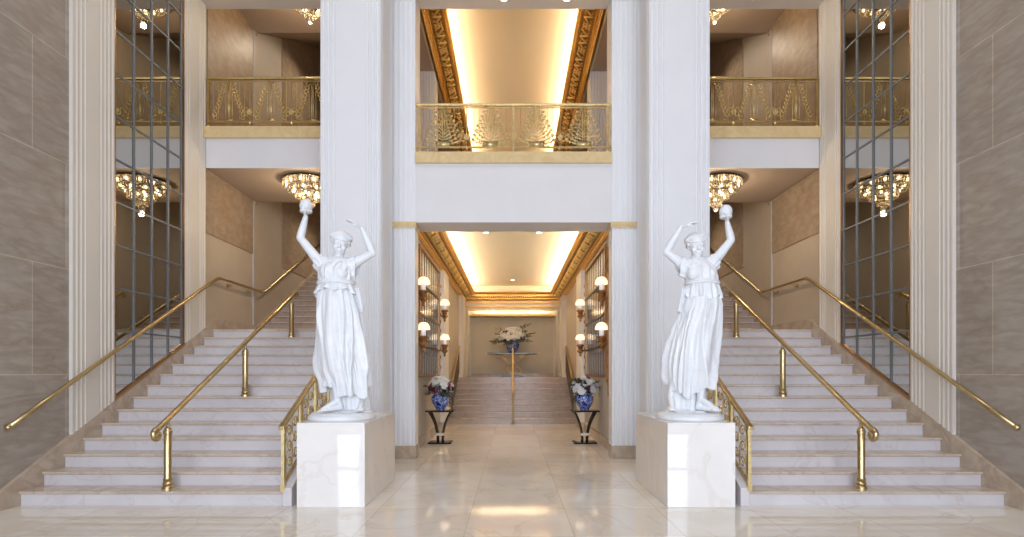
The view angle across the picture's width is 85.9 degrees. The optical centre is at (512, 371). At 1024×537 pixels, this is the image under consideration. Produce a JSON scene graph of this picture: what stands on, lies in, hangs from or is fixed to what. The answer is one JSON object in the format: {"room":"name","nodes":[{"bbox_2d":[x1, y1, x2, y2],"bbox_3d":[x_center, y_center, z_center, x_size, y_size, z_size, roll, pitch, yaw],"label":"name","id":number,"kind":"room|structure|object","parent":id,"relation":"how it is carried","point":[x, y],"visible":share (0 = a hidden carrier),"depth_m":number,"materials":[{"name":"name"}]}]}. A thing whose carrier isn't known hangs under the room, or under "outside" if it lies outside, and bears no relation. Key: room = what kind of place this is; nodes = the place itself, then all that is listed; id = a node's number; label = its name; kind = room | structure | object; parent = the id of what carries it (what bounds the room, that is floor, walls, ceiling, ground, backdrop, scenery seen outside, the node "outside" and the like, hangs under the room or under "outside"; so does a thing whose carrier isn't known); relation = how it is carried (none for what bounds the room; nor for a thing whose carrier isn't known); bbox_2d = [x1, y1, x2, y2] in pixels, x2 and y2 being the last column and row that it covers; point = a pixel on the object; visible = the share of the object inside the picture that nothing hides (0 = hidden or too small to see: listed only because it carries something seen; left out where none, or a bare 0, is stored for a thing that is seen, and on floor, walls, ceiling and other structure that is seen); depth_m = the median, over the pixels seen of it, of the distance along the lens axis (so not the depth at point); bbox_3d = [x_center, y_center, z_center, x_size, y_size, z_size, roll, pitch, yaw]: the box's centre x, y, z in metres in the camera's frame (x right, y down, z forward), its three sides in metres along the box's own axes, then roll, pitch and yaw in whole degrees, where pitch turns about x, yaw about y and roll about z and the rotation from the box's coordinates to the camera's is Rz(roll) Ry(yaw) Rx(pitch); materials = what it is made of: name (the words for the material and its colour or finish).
{"room":"grand hotel lobby","nodes":[
{"label":"grand hotel lobby","id":0,"kind":"room"},
{"bbox_2d":[0,0,319,488],"bbox_3d":[-5.640,-5.020,7.300,0.320,13.000,23.400,0,0,0],"label":"wall","id":1,"kind":"structure","parent":0,"point":[34,34],"depth_m":6.62,"materials":[{"name":"stone"}]},
{"bbox_2d":[69,0,114,434],"bbox_3d":[-5.478,-4.370,7.180,0.046,11.500,0.720,0,0,0],"label":"pilaster","id":2,"kind":"object","parent":1,"relation":"attached to","point":[91,22],"visible":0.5,"depth_m":7.11,"materials":[{"name":"beige paint"}]},
{"bbox_2d":[115,0,185,400],"bbox_3d":[-5.473,-4.710,8.350,0.056,10.221,1.620,0,0,0],"label":"mirror","id":3,"kind":"object","parent":1,"relation":"attached to","point":[149,34],"visible":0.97,"depth_m":8.28,"materials":[{"name":"clear glass"}]},
{"bbox_2d":[0,270,317,510],"bbox_3d":[-5.480,-1.668,7.450,0.060,6.296,23.100,0,0,0],"label":"baseboard","id":4,"kind":"structure","parent":1,"relation":"attached to","point":[31,477],"depth_m":7.21,"materials":[{"name":"beige stone"}]},
{"bbox_2d":[4,243,319,430],"bbox_3d":[-5.419,-2.270,12.069,0.164,5.789,12.488,0,0,0],"label":"handrail","id":5,"kind":"object","parent":1,"relation":"attached to","point":[61,389],"visible":0.94,"depth_m":7.60,"materials":[{"name":"gold metal"}]},
{"bbox_2d":[185,0,205,342],"bbox_3d":[-5.478,-2.570,9.470,0.046,7.900,0.620,0,0,0],"label":"pilaster","id":6,"kind":"object","parent":1,"relation":"attached to","point":[195,10],"visible":0.57,"depth_m":9.46,"materials":[{"name":"beige paint"}]},
{"bbox_2d":[206,9,257,204],"bbox_3d":[-5.485,-5.420,10.815,0.030,3.680,1.970,0,0,0],"label":"trim","id":7,"kind":"structure","parent":1,"relation":"attached to","point":[240,12],"depth_m":11.02,"materials":[{"name":"beige paint"}]},
{"bbox_2d":[252,30,255,325],"bbox_3d":[-5.482,-4.030,11.660,0.035,6.420,0.080,0,0,0],"label":"trim","id":8,"kind":"structure","parent":1,"relation":"attached to","point":[254,32],"depth_m":11.65,"materials":[{"name":"paint"}]},
{"bbox_2d":[203,126,319,138],"bbox_3d":[-4.050,-4.253,9.915,2.900,0.205,0.370,0,0,0],"label":"trim","id":9,"kind":"structure","parent":1,"relation":"attached to","point":[209,132],"depth_m":9.73,"materials":[{"name":"yellow stone"}]},
{"bbox_2d":[206,77,319,125],"bbox_3d":[-3.992,-4.804,9.814,2.940,0.902,0.077,0,0,0],"label":"balcony balustrade","id":10,"kind":"object","parent":9,"relation":"on","point":[291,111],"visible":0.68,"depth_m":9.81,"materials":[{"name":"brown metal"}]},
{"bbox_2d":[206,168,319,201],"bbox_3d":[-4.050,-3.895,10.785,2.899,0.510,1.970,0,0,0],"label":"ceiling","id":11,"kind":"structure","parent":0,"point":[259,184],"depth_m":10.46,"materials":[{"name":"brown paint"}]},
{"bbox_2d":[282,172,319,206],"bbox_3d":[-3.880,-3.350,10.500,0.980,0.580,0.980,0,0,0],"label":"crystal chandelier","id":12,"kind":"object","parent":11,"relation":"hanging from","point":[303,185],"visible":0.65,"depth_m":10.22,"materials":[{"name":"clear glass"}]},
{"bbox_2d":[239,9,319,45],"bbox_3d":[-4.050,-9.290,14.410,2.900,4.060,9.180,0,0,0],"label":"ceiling","id":13,"kind":"structure","parent":0,"point":[289,24],"depth_m":11.49,"materials":[{"name":"brown paint"}]},
{"bbox_2d":[295,9,319,23],"bbox_3d":[-3.880,-6.970,10.550,0.980,0.580,0.980,0,0,0],"label":"crystal chandelier","id":14,"kind":"object","parent":13,"relation":"hanging from","point":[314,14],"visible":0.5,"depth_m":10.54,"materials":[{"name":"beige"}]},
{"bbox_2d":[296,199,375,421],"bbox_3d":[-2.019,-0.736,6.503,0.771,2.581,0.763,0,0,42],"label":"marble statue","id":15,"kind":"object","parent":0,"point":[341,363],"visible":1,"depth_m":6.37,"materials":[{"name":"white stone"}]},
{"bbox_2d":[354,287,364,313],"bbox_3d":[-1.814,-0.837,6.472,0.122,0.296,0.231,0,0,-29],"label":"drape","id":16,"kind":"object","parent":15,"relation":"hanging from","point":[358,305],"depth_m":6.42,"materials":[{"name":"white stone"}]},
{"bbox_2d":[418,239,457,437],"bbox_3d":[-2.225,-1.080,15.065,0.790,5.120,10.670,0,0,0],"label":"wall","id":17,"kind":"structure","parent":0,"point":[425,423],"depth_m":13.42,"materials":[{"name":"paint"}]},
{"bbox_2d":[206,139,319,167],"bbox_3d":[-4.025,-3.890,9.790,2.850,0.520,0.021,0,0,0],"label":"trim","id":18,"kind":"structure","parent":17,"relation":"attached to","point":[220,153],"depth_m":9.78,"materials":[{"name":"paint"}]},
{"bbox_2d":[418,258,429,382],"bbox_3d":[-1.692,-0.950,10.380,0.277,2.820,0.254,0,0,0],"label":"sconce","id":19,"kind":"object","parent":17,"relation":"attached to","point":[423,281],"visible":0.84,"depth_m":10.34,"materials":[{"name":"beige glass"}]},
{"bbox_2d":[421,283,425,289],"bbox_3d":[-1.680,-1.630,10.380,0.090,0.220,0.088,0,0,0],"label":"candle","id":20,"kind":"object","parent":19,"relation":"on","point":[423,285],"depth_m":10.34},
{"bbox_2d":[421,329,425,335],"bbox_3d":[-1.680,-0.770,10.380,0.090,0.220,0.088,0,0,0],"label":"candle","id":21,"kind":"object","parent":19,"relation":"on","point":[423,331],"depth_m":10.34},
{"bbox_2d":[418,244,439,377],"bbox_3d":[-1.801,-1.180,12.020,0.062,2.580,2.900,0,0,0],"label":"mirror","id":22,"kind":"object","parent":17,"relation":"attached to","point":[428,360],"visible":0.84,"depth_m":12.02,"materials":[{"name":"mirror"}]},
{"bbox_2d":[418,422,440,447],"bbox_3d":[-1.820,1.380,12.670,0.040,0.200,5.860,0,0,0],"label":"baseboard","id":23,"kind":"structure","parent":17,"relation":"attached to","point":[431,433],"depth_m":11.65,"materials":[{"name":"beige stone"}]},
{"bbox_2d":[440,270,448,429],"bbox_3d":[-1.795,-0.555,14.475,0.130,4.070,1.090,0,0,0],"label":"pilaster","id":24,"kind":"object","parent":17,"relation":"attached to","point":[444,279],"visible":0.46,"depth_m":14.07,"materials":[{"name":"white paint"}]},
{"bbox_2d":[440,284,449,368],"bbox_3d":[-1.692,-0.950,13.620,0.277,2.820,0.254,0,0,0],"label":"sconce","id":25,"kind":"object","parent":17,"relation":"attached to","point":[444,302],"visible":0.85,"depth_m":13.58,"materials":[{"name":"beige glass"}]},
{"bbox_2d":[418,231,474,297],"bbox_3d":[-1.606,-2.740,15.040,0.508,0.300,9.960,0,0,0],"label":"crown molding","id":26,"kind":"structure","parent":17,"relation":"attached to","point":[439,246],"depth_m":13.15,"materials":[{"name":"gold metal"}]},
{"bbox_2d":[458,295,465,376],"bbox_3d":[-1.755,-1.205,19.050,0.190,2.770,0.900,0,0,0],"label":"pilaster","id":27,"kind":"object","parent":17,"relation":"attached to","point":[461,299],"visible":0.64,"depth_m":18.61,"materials":[{"name":"beige paint"}]},
{"bbox_2d":[466,311,469,376],"bbox_3d":[-1.930,-1.172,20.825,0.540,2.696,1.150,0,0,0],"label":"wall","id":28,"kind":"structure","parent":0,"point":[467,312],"depth_m":20.28,"materials":[{"name":"beige paint"}]},
{"bbox_2d":[470,317,470,376],"bbox_3d":[-1.630,-0.972,21.365,0.060,2.296,0.070,0,0,0],"label":"trim","id":29,"kind":"structure","parent":28,"relation":"attached to","point":[470,317],"depth_m":21.33,"materials":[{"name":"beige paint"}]},
{"bbox_2d":[0,424,1023,536],"bbox_3d":[0.000,1.580,8.900,12.000,0.200,26.600,0,0,0],"label":"floor","id":30,"kind":"structure","parent":0,"point":[493,480],"depth_m":5.79,"materials":[{"name":"stone"}]},
{"bbox_2d":[18,329,325,504],"bbox_3d":[-3.990,0.353,8.931,2.920,2.254,5.738,0,0,0],"label":"staircase","id":31,"kind":"structure","parent":30,"relation":"on","point":[226,444],"depth_m":7.02,"materials":[{"name":"stone"}]},
{"bbox_2d":[150,291,298,488],"bbox_3d":[-3.910,-0.069,7.982,0.120,2.777,4.045,0,0,0],"label":"stair handrail","id":32,"kind":"object","parent":31,"relation":"on","point":[155,434],"visible":1,"depth_m":7.03,"materials":[{"name":"gold metal"}]},
{"bbox_2d":[263,273,317,328],"bbox_3d":[-4.037,-2.545,15.103,2.825,3.542,6.682,0,0,0],"label":"staircase","id":33,"kind":"structure","parent":31,"relation":"on","point":[305,305],"depth_m":12.71,"materials":[{"name":"stone"}]},
{"bbox_2d":[283,465,296,505],"bbox_3d":[-2.480,0.304,8.038,0.100,2.352,3.976,0,0,0],"label":"curb","id":34,"kind":"object","parent":30,"relation":"on","point":[290,494],"visible":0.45,"depth_m":6.10,"materials":[{"name":"stone"}]},
{"bbox_2d":[279,374,329,491],"bbox_3d":[-2.530,-0.088,8.008,0.060,2.805,3.997,0,0,0],"label":"balustrade","id":35,"kind":"object","parent":34,"relation":"on","point":[300,403],"visible":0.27,"depth_m":6.38,"materials":[{"name":"gold metal"}]},
{"bbox_2d":[297,412,394,507],"bbox_3d":[-1.985,1.018,6.775,0.742,0.925,1.550,0,0,0],"label":"plinth","id":36,"kind":"object","parent":30,"relation":"on","point":[348,464],"visible":0.86,"depth_m":6.00,"materials":[{"name":"stone"}]},
{"bbox_2d":[320,0,391,411],"bbox_3d":[-2.518,-4.320,8.965,0.965,11.600,0.860,0,0,0],"label":"pillar","id":37,"kind":"structure","parent":30,"relation":"on","point":[356,35],"depth_m":8.55,"materials":[{"name":"white paint"}]},
{"bbox_2d":[392,0,419,458],"bbox_3d":[-1.933,-2.520,9.631,0.574,8.000,0.538,0,0,0],"label":"pier","id":38,"kind":"object","parent":30,"relation":"on","point":[405,13],"visible":0.76,"depth_m":9.42,"materials":[{"name":"white paint"}]},
{"bbox_2d":[425,409,454,443],"bbox_3d":[-1.500,1.135,11.450,0.580,0.690,0.400,0,0,0],"label":"pedestal table","id":39,"kind":"object","parent":30,"relation":"on","point":[430,411],"visible":1,"depth_m":11.37,"materials":[{"name":"black paint"}]},
{"bbox_2d":[431,392,449,409],"bbox_3d":[-1.500,0.606,11.450,0.378,0.368,0.378,0,0,0],"label":"porcelain vase","id":40,"kind":"object","parent":39,"relation":"on","point":[439,402],"visible":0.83,"depth_m":11.32,"materials":[{"name":"blue ceramic"}]},
{"bbox_3d":[-1.364,0.292,11.414,0.349,0.079,0.187,-42,-17,20],"label":"leafy sprig","id":41,"kind":"object","parent":40,"relation":"in","visible":0},
{"bbox_2d":[440,382,447,388],"bbox_3d":[-1.404,0.275,11.313,0.192,0.173,0.122,0,0,-25],"label":"flower","id":42,"kind":"object","parent":41,"relation":"attached to","point":[443,386],"visible":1,"depth_m":11.28,"materials":[{"name":"white plant"}]},
{"bbox_2d":[449,377,575,423],"bbox_3d":[0.000,0.828,18.506,3.650,1.304,5.788,0,0,0],"label":"stairs","id":43,"kind":"structure","parent":30,"relation":"on","point":[479,400],"depth_m":16.55,"materials":[{"name":"stone"}]},
{"bbox_2d":[451,346,459,408],"bbox_3d":[-1.760,0.161,17.050,0.050,2.031,2.130,0,0,0],"label":"stair rail","id":44,"kind":"object","parent":43,"relation":"on","point":[455,375],"visible":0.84,"depth_m":16.95,"materials":[{"name":"brown metal"}]},
{"bbox_2d":[487,353,537,376],"bbox_3d":[0.000,-0.262,20.300,1.860,0.875,0.500,0,0,0],"label":"console table","id":45,"kind":"object","parent":43,"relation":"on","point":[495,354],"visible":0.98,"depth_m":20.15,"materials":[{"name":"black paint"}]},
{"bbox_2d":[506,340,518,352],"bbox_3d":[0.000,-0.949,20.300,0.512,0.499,0.512,0,0,0],"label":"porcelain vase","id":46,"kind":"object","parent":45,"relation":"on","point":[515,344],"visible":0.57,"depth_m":20.12,"materials":[{"name":"blue ceramic"}]},
{"bbox_2d":[511,348,514,423],"bbox_3d":[0.010,0.335,16.917,0.100,2.291,2.806,0,0,0],"label":"handrail","id":47,"kind":"object","parent":43,"relation":"on","point":[512,376],"visible":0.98,"depth_m":15.71,"materials":[{"name":"gold metal"}]},
{"bbox_2d":[565,346,572,408],"bbox_3d":[1.760,0.161,17.050,0.050,2.031,2.130,0,0,0],"label":"stair rail","id":48,"kind":"object","parent":43,"relation":"on","point":[569,375],"visible":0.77,"depth_m":17.13,"materials":[{"name":"brown metal"}]},
{"bbox_2d":[570,409,599,443],"bbox_3d":[1.500,1.135,11.450,0.580,0.690,0.400,0,0,0],"label":"pedestal table","id":49,"kind":"object","parent":30,"relation":"on","point":[594,411],"visible":1,"depth_m":11.37,"materials":[{"name":"black paint"}]},
{"bbox_2d":[575,392,593,409],"bbox_3d":[1.500,0.606,11.450,0.378,0.368,0.378,0,0,0],"label":"porcelain vase","id":50,"kind":"object","parent":49,"relation":"on","point":[585,401],"visible":0.81,"depth_m":11.32,"materials":[{"name":"blue ceramic"}]},
{"bbox_2d":[577,386,585,394],"bbox_3d":[1.414,0.381,11.282,0.185,0.189,0.069,0,0,22],"label":"flower","id":51,"kind":"object","parent":50,"relation":"in","point":[581,390],"visible":1,"depth_m":11.27,"materials":[{"name":"white plant"}]},
{"bbox_2d":[590,385,595,392],"bbox_3d":[1.664,0.362,11.312,0.072,0.181,0.179,0,0,44],"label":"flower","id":52,"kind":"object","parent":50,"relation":"in","point":[593,389],"visible":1,"depth_m":11.29,"materials":[{"name":"white plant"}]},
{"bbox_2d":[607,0,636,458],"bbox_3d":[1.990,-2.520,9.631,0.620,8.000,0.538,0,0,0],"label":"pier","id":53,"kind":"object","parent":30,"relation":"on","point":[621,14],"visible":0.69,"depth_m":9.42,"materials":[{"name":"white paint"}]},
{"bbox_2d":[637,0,709,411],"bbox_3d":[2.595,-4.320,8.965,0.970,11.600,0.860,0,0,0],"label":"pillar","id":54,"kind":"structure","parent":30,"relation":"on","point":[673,36],"depth_m":8.55,"materials":[{"name":"white paint"}]},
{"bbox_2d":[636,412,734,507],"bbox_3d":[2.062,1.018,6.775,0.742,0.925,1.550,0,0,0],"label":"plinth","id":55,"kind":"object","parent":30,"relation":"on","point":[683,464],"visible":0.86,"depth_m":6.00,"materials":[{"name":"stone"}]},
{"bbox_2d":[656,204,734,421],"bbox_3d":[2.097,-0.703,6.499,0.763,2.516,0.766,0,0,-43],"label":"marble statue","id":56,"kind":"object","parent":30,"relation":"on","point":[690,358],"visible":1,"depth_m":6.37,"materials":[{"name":"white stone"}]},
{"bbox_2d":[676,287,686,312],"bbox_3d":[2.004,-0.837,6.472,0.122,0.296,0.231,0,0,29],"label":"drape","id":57,"kind":"object","parent":56,"relation":"hanging from","point":[682,306],"depth_m":6.42,"materials":[{"name":"white stone"}]},
{"bbox_2d":[735,465,749,505],"bbox_3d":[2.560,0.304,8.038,0.100,2.352,3.976,0,0,0],"label":"curb","id":58,"kind":"object","parent":30,"relation":"on","point":[742,497],"visible":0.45,"depth_m":6.09,"materials":[{"name":"stone"}]},
{"bbox_2d":[707,377,753,491],"bbox_3d":[2.610,-0.088,8.008,0.060,2.805,3.997,0,0,0],"label":"balustrade","id":59,"kind":"object","parent":58,"relation":"on","point":[731,402],"visible":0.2,"depth_m":6.33,"materials":[{"name":"gold metal"}]},
{"bbox_2d":[706,329,1006,504],"bbox_3d":[4.030,0.353,8.931,2.840,2.254,5.738,0,0,0],"label":"staircase","id":60,"kind":"structure","parent":30,"relation":"on","point":[804,441],"depth_m":7.01,"materials":[{"name":"stone"}]},
{"bbox_2d":[720,286,764,328],"bbox_3d":[4.037,-2.545,15.103,2.825,3.542,6.682,0,0,0],"label":"staircase","id":61,"kind":"structure","parent":60,"relation":"on","point":[745,321],"depth_m":12.40,"materials":[{"name":"stone"}]},
{"bbox_2d":[729,291,878,488],"bbox_3d":[3.955,-0.069,7.982,0.120,2.777,4.045,0,0,0],"label":"stair handrail","id":62,"kind":"object","parent":60,"relation":"on","point":[873,434],"visible":1,"depth_m":7.00,"materials":[{"name":"gold metal"}]},
{"bbox_2d":[470,311,554,372],"bbox_3d":[0.000,-0.720,21.500,4.400,4.400,0.200,0,0,0],"label":"wall","id":63,"kind":"structure","parent":0,"point":[483,331],"depth_m":21.40,"materials":[{"name":"beige paint"}]},
{"bbox_2d":[469,314,555,317],"bbox_3d":[0.000,-2.170,21.225,3.320,0.100,0.350,0,0,0],"label":"cove","id":64,"kind":"object","parent":63,"relation":"attached to","point":[470,315],"visible":1,"depth_m":21.05,"materials":[{"name":"gold metal"}]},
{"bbox_2d":[471,373,553,376],"bbox_3d":[0.000,0.116,21.380,3.200,0.120,0.040,0,0,0],"label":"baseboard","id":65,"kind":"structure","parent":63,"relation":"attached to","point":[472,374],"depth_m":21.36,"materials":[{"name":"beige stone"}]},
{"bbox_2d":[201,0,823,8],"bbox_3d":[0.000,-8.320,9.540,11.000,3.600,0.680,0,0,0],"label":"wall header","id":66,"kind":"structure","parent":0,"point":[210,4],"depth_m":9.76,"materials":[{"name":"beige paint"}]},
{"bbox_2d":[420,9,471,150],"bbox_3d":[-1.606,-7.350,14.950,0.508,0.300,10.140,0,0,0],"label":"crown molding","id":67,"kind":"structure","parent":66,"relation":"attached to","point":[435,22],"depth_m":13.01,"materials":[{"name":"gold metal"}]},
{"bbox_2d":[553,9,605,150],"bbox_3d":[1.606,-7.350,14.950,0.508,0.300,10.140,0,0,0],"label":"crown molding","id":68,"kind":"structure","parent":66,"relation":"attached to","point":[588,21],"depth_m":13.05,"materials":[{"name":"gold metal"}]},
{"bbox_2d":[466,301,558,310],"bbox_3d":[0.000,-2.425,20.105,3.660,0.330,0.290,0,0,0],"label":"wall","id":69,"kind":"structure","parent":0,"point":[467,304],"depth_m":20.00,"materials":[{"name":"beige paint"}]},
{"bbox_2d":[415,164,611,231],"bbox_3d":[0.000,-3.067,9.745,4.800,1.005,0.630,0,0,0],"label":"beam","id":70,"kind":"structure","parent":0,"point":[448,197],"depth_m":9.43,"materials":[{"name":"paint"}]},
{"bbox_2d":[415,151,611,163],"bbox_3d":[0.018,-3.665,9.585,3.364,0.190,0.430,0,0,0],"label":"trim","id":71,"kind":"structure","parent":70,"relation":"attached to","point":[421,157],"depth_m":9.37,"materials":[{"name":"yellow stone"}]},
{"bbox_2d":[416,103,610,150],"bbox_3d":[0.020,-4.189,9.474,3.360,0.862,0.075,0,0,0],"label":"balcony balustrade","id":72,"kind":"object","parent":71,"relation":"on","point":[439,144],"visible":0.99,"depth_m":9.47,"materials":[{"name":"brown metal"}]},
{"bbox_2d":[420,9,606,150],"bbox_3d":[0.000,-7.510,15.140,4.920,0.620,10.520,0,0,0],"label":"ceiling","id":73,"kind":"structure","parent":0,"point":[502,55],"depth_m":13.70,"materials":[{"name":"beige paint"}]},
{"bbox_2d":[434,232,604,291],"bbox_3d":[0.000,-2.900,15.230,3.800,0.620,10.340,0,0,0],"label":"ceiling","id":74,"kind":"structure","parent":0,"point":[490,261],"depth_m":15.27,"materials":[{"name":"beige paint"}]},
{"bbox_2d":[465,292,559,300],"bbox_3d":[0.000,-2.740,19.900,3.600,0.300,0.400,0,0,0],"label":"gilded crossband","id":75,"kind":"object","parent":74,"relation":"attached to","point":[477,296],"visible":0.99,"depth_m":19.83,"materials":[{"name":"gold metal"}]},
{"bbox_2d":[555,311,558,376],"bbox_3d":[1.930,-1.172,20.825,0.540,2.696,1.150,0,0,0],"label":"wall","id":76,"kind":"structure","parent":0,"point":[556,312],"depth_m":20.29,"materials":[{"name":"beige paint"}]},
{"bbox_2d":[554,317,554,376],"bbox_3d":[1.630,-0.972,21.365,0.060,2.296,0.070,0,0,0],"label":"trim","id":77,"kind":"structure","parent":76,"relation":"attached to","point":[554,317],"depth_m":21.33,"materials":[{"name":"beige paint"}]},
{"bbox_2d":[567,236,608,438],"bbox_3d":[2.225,-1.080,15.065,0.790,5.120,10.670,0,0,0],"label":"wall","id":78,"kind":"structure","parent":0,"point":[600,423],"depth_m":12.58,"materials":[{"name":"paint"}]},
{"bbox_2d":[559,295,566,376],"bbox_3d":[1.755,-1.205,19.050,0.190,2.770,0.900,0,0,0],"label":"pilaster","id":79,"kind":"object","parent":78,"relation":"attached to","point":[563,299],"visible":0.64,"depth_m":18.61,"materials":[{"name":"beige paint"}]},
{"bbox_2d":[550,231,608,297],"bbox_3d":[1.606,-2.740,15.040,0.508,0.300,9.960,0,0,0],"label":"crown molding","id":80,"kind":"structure","parent":78,"relation":"attached to","point":[585,245],"depth_m":13.12,"materials":[{"name":"gold metal"}]},
{"bbox_2d":[575,284,584,368],"bbox_3d":[1.692,-0.950,13.620,0.277,2.820,0.254,0,0,0],"label":"sconce","id":81,"kind":"object","parent":78,"relation":"attached to","point":[580,302],"visible":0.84,"depth_m":13.58,"materials":[{"name":"beige glass"}]},
{"bbox_2d":[576,270,584,429],"bbox_3d":[1.795,-0.555,14.475,0.130,4.070,1.090,0,0,0],"label":"pilaster","id":82,"kind":"object","parent":78,"relation":"attached to","point":[580,279],"visible":0.46,"depth_m":14.08,"materials":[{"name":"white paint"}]},
{"bbox_2d":[585,244,607,377],"bbox_3d":[1.801,-1.180,12.020,0.062,2.580,2.900,0,0,0],"label":"mirror","id":83,"kind":"object","parent":78,"relation":"attached to","point":[595,360],"visible":0.88,"depth_m":12.02,"materials":[{"name":"mirror"}]},
{"bbox_2d":[584,423,608,449],"bbox_3d":[1.820,1.380,12.670,0.040,0.200,5.860,0,0,0],"label":"baseboard","id":84,"kind":"structure","parent":78,"relation":"attached to","point":[593,433],"depth_m":11.51,"materials":[{"name":"beige stone"}]},
{"bbox_2d":[595,247,608,395],"bbox_3d":[1.692,-0.950,10.380,0.277,2.820,0.254,0,0,0],"label":"sconce","id":85,"kind":"object","parent":78,"relation":"attached to","point":[601,281],"visible":0.99,"depth_m":10.34,"materials":[{"name":"beige glass"}]},
{"bbox_2d":[599,283,603,289],"bbox_3d":[1.680,-1.630,10.380,0.090,0.220,0.088,0,0,0],"label":"candle","id":86,"kind":"object","parent":85,"relation":"on","point":[601,285],"depth_m":10.34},
{"bbox_2d":[599,329,603,335],"bbox_3d":[1.680,-0.770,10.380,0.090,0.220,0.088,0,0,0],"label":"candle","id":87,"kind":"object","parent":85,"relation":"on","point":[601,331],"depth_m":10.34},
{"bbox_2d":[710,139,818,167],"bbox_3d":[4.025,-3.890,9.790,2.850,0.520,0.021,0,0,0],"label":"beam","id":88,"kind":"structure","parent":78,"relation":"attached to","point":[724,153],"depth_m":9.78,"materials":[{"name":"paint"}]},
{"bbox_2d":[710,9,785,44],"bbox_3d":[4.050,-9.290,14.410,2.900,4.060,9.180,0,0,0],"label":"ceiling","id":89,"kind":"structure","parent":0,"point":[735,24],"depth_m":11.49,"materials":[{"name":"brown paint"}]},
{"bbox_2d":[710,9,729,23],"bbox_3d":[3.880,-6.970,10.550,0.980,0.580,0.980,0,0,0],"label":"crystal chandelier","id":90,"kind":"object","parent":89,"relation":"hanging from","point":[714,16],"visible":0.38,"depth_m":10.51,"materials":[{"name":"gold"}]},
{"bbox_2d":[710,168,818,201],"bbox_3d":[4.050,-3.895,10.785,2.899,0.510,1.970,0,0,0],"label":"ceiling","id":91,"kind":"structure","parent":0,"point":[759,184],"depth_m":10.46,"materials":[{"name":"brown paint"}]},
{"bbox_2d":[710,172,743,211],"bbox_3d":[3.880,-3.350,10.500,0.980,0.580,0.980,0,0,0],"label":"crystal chandelier","id":92,"kind":"object","parent":91,"relation":"hanging from","point":[724,185],"visible":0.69,"depth_m":10.25,"materials":[{"name":"gold"}]},
{"bbox_2d":[710,0,1023,488],"bbox_3d":[5.640,-5.020,7.300,0.320,13.000,23.400,0,0,0],"label":"wall","id":93,"kind":"structure","parent":0,"point":[989,33],"depth_m":6.62,"materials":[{"name":"stone"}]},
{"bbox_2d":[710,126,821,138],"bbox_3d":[4.050,-4.253,9.915,2.900,0.205,0.370,0,0,0],"label":"trim","id":94,"kind":"structure","parent":93,"relation":"attached to","point":[716,132],"depth_m":9.73,"materials":[{"name":"yellow stone"}]},
{"bbox_2d":[710,77,818,125],"bbox_3d":[3.992,-4.804,9.814,2.940,0.902,0.077,0,0,0],"label":"balcony balustrade","id":95,"kind":"object","parent":94,"relation":"on","point":[733,111],"visible":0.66,"depth_m":9.81,"materials":[{"name":"brown metal"}]},
{"bbox_2d":[769,30,772,325],"bbox_3d":[5.482,-4.030,11.660,0.035,6.420,0.080,0,0,0],"label":"trim","id":96,"kind":"structure","parent":93,"relation":"attached to","point":[770,32],"depth_m":11.65,"materials":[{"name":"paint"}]},
{"bbox_2d":[767,9,818,204],"bbox_3d":[5.485,-5.420,10.815,0.030,3.680,1.970,0,0,0],"label":"trim","id":97,"kind":"structure","parent":93,"relation":"attached to","point":[785,11],"depth_m":11.02,"materials":[{"name":"beige paint"}]},
{"bbox_2d":[819,0,839,342],"bbox_3d":[5.478,-2.570,9.470,0.046,7.900,0.620,0,0,0],"label":"pilaster","id":98,"kind":"object","parent":93,"relation":"attached to","point":[829,10],"visible":0.57,"depth_m":9.46,"materials":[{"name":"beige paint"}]},
{"bbox_2d":[710,248,1020,430],"bbox_3d":[5.419,-2.270,12.069,0.164,5.789,12.488,0,0,0],"label":"handrail","id":99,"kind":"object","parent":93,"relation":"attached to","point":[963,389],"visible":0.92,"depth_m":7.56,"materials":[{"name":"gold metal"}]},
{"bbox_2d":[719,279,1023,510],"bbox_3d":[5.480,-1.668,7.450,0.060,6.296,23.100,0,0,0],"label":"baseboard","id":100,"kind":"structure","parent":93,"relation":"attached to","point":[993,477],"depth_m":7.19,"materials":[{"name":"beige stone"}]},
{"bbox_2d":[839,0,909,400],"bbox_3d":[5.473,-4.710,8.350,0.056,10.221,1.620,0,0,0],"label":"mirror","id":101,"kind":"object","parent":93,"relation":"attached to","point":[874,34],"visible":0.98,"depth_m":8.30,"materials":[{"name":"clear glass"}]},
{"bbox_2d":[910,0,955,434],"bbox_3d":[5.478,-4.370,7.180,0.046,11.500,0.720,0,0,0],"label":"pilaster","id":102,"kind":"object","parent":93,"relation":"attached to","point":[932,22],"visible":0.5,"depth_m":7.11,"materials":[{"name":"beige paint"}]},
{"bbox_3d":[0.000,-3.655,15.100,4.900,0.170,10.600,0,0,0],"label":"floor","id":103,"kind":"structure","parent":0,"visible":0},
{"bbox_2d":[420,71,437,150],"bbox_3d":[-2.070,-5.480,13.450,0.420,3.480,0.500,0,0,0],"label":"pier","id":104,"kind":"object","parent":103,"relation":"on","point":[428,80],"visible":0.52,"depth_m":13.20,"materials":[{"name":"white paint"}]},
{"bbox_2d":[587,71,606,150],"bbox_3d":[2.070,-5.480,13.450,0.420,3.480,0.500,0,0,0],"label":"pier","id":105,"kind":"object","parent":103,"relation":"on","point":[597,80],"visible":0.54,"depth_m":13.21,"materials":[{"name":"white paint"}]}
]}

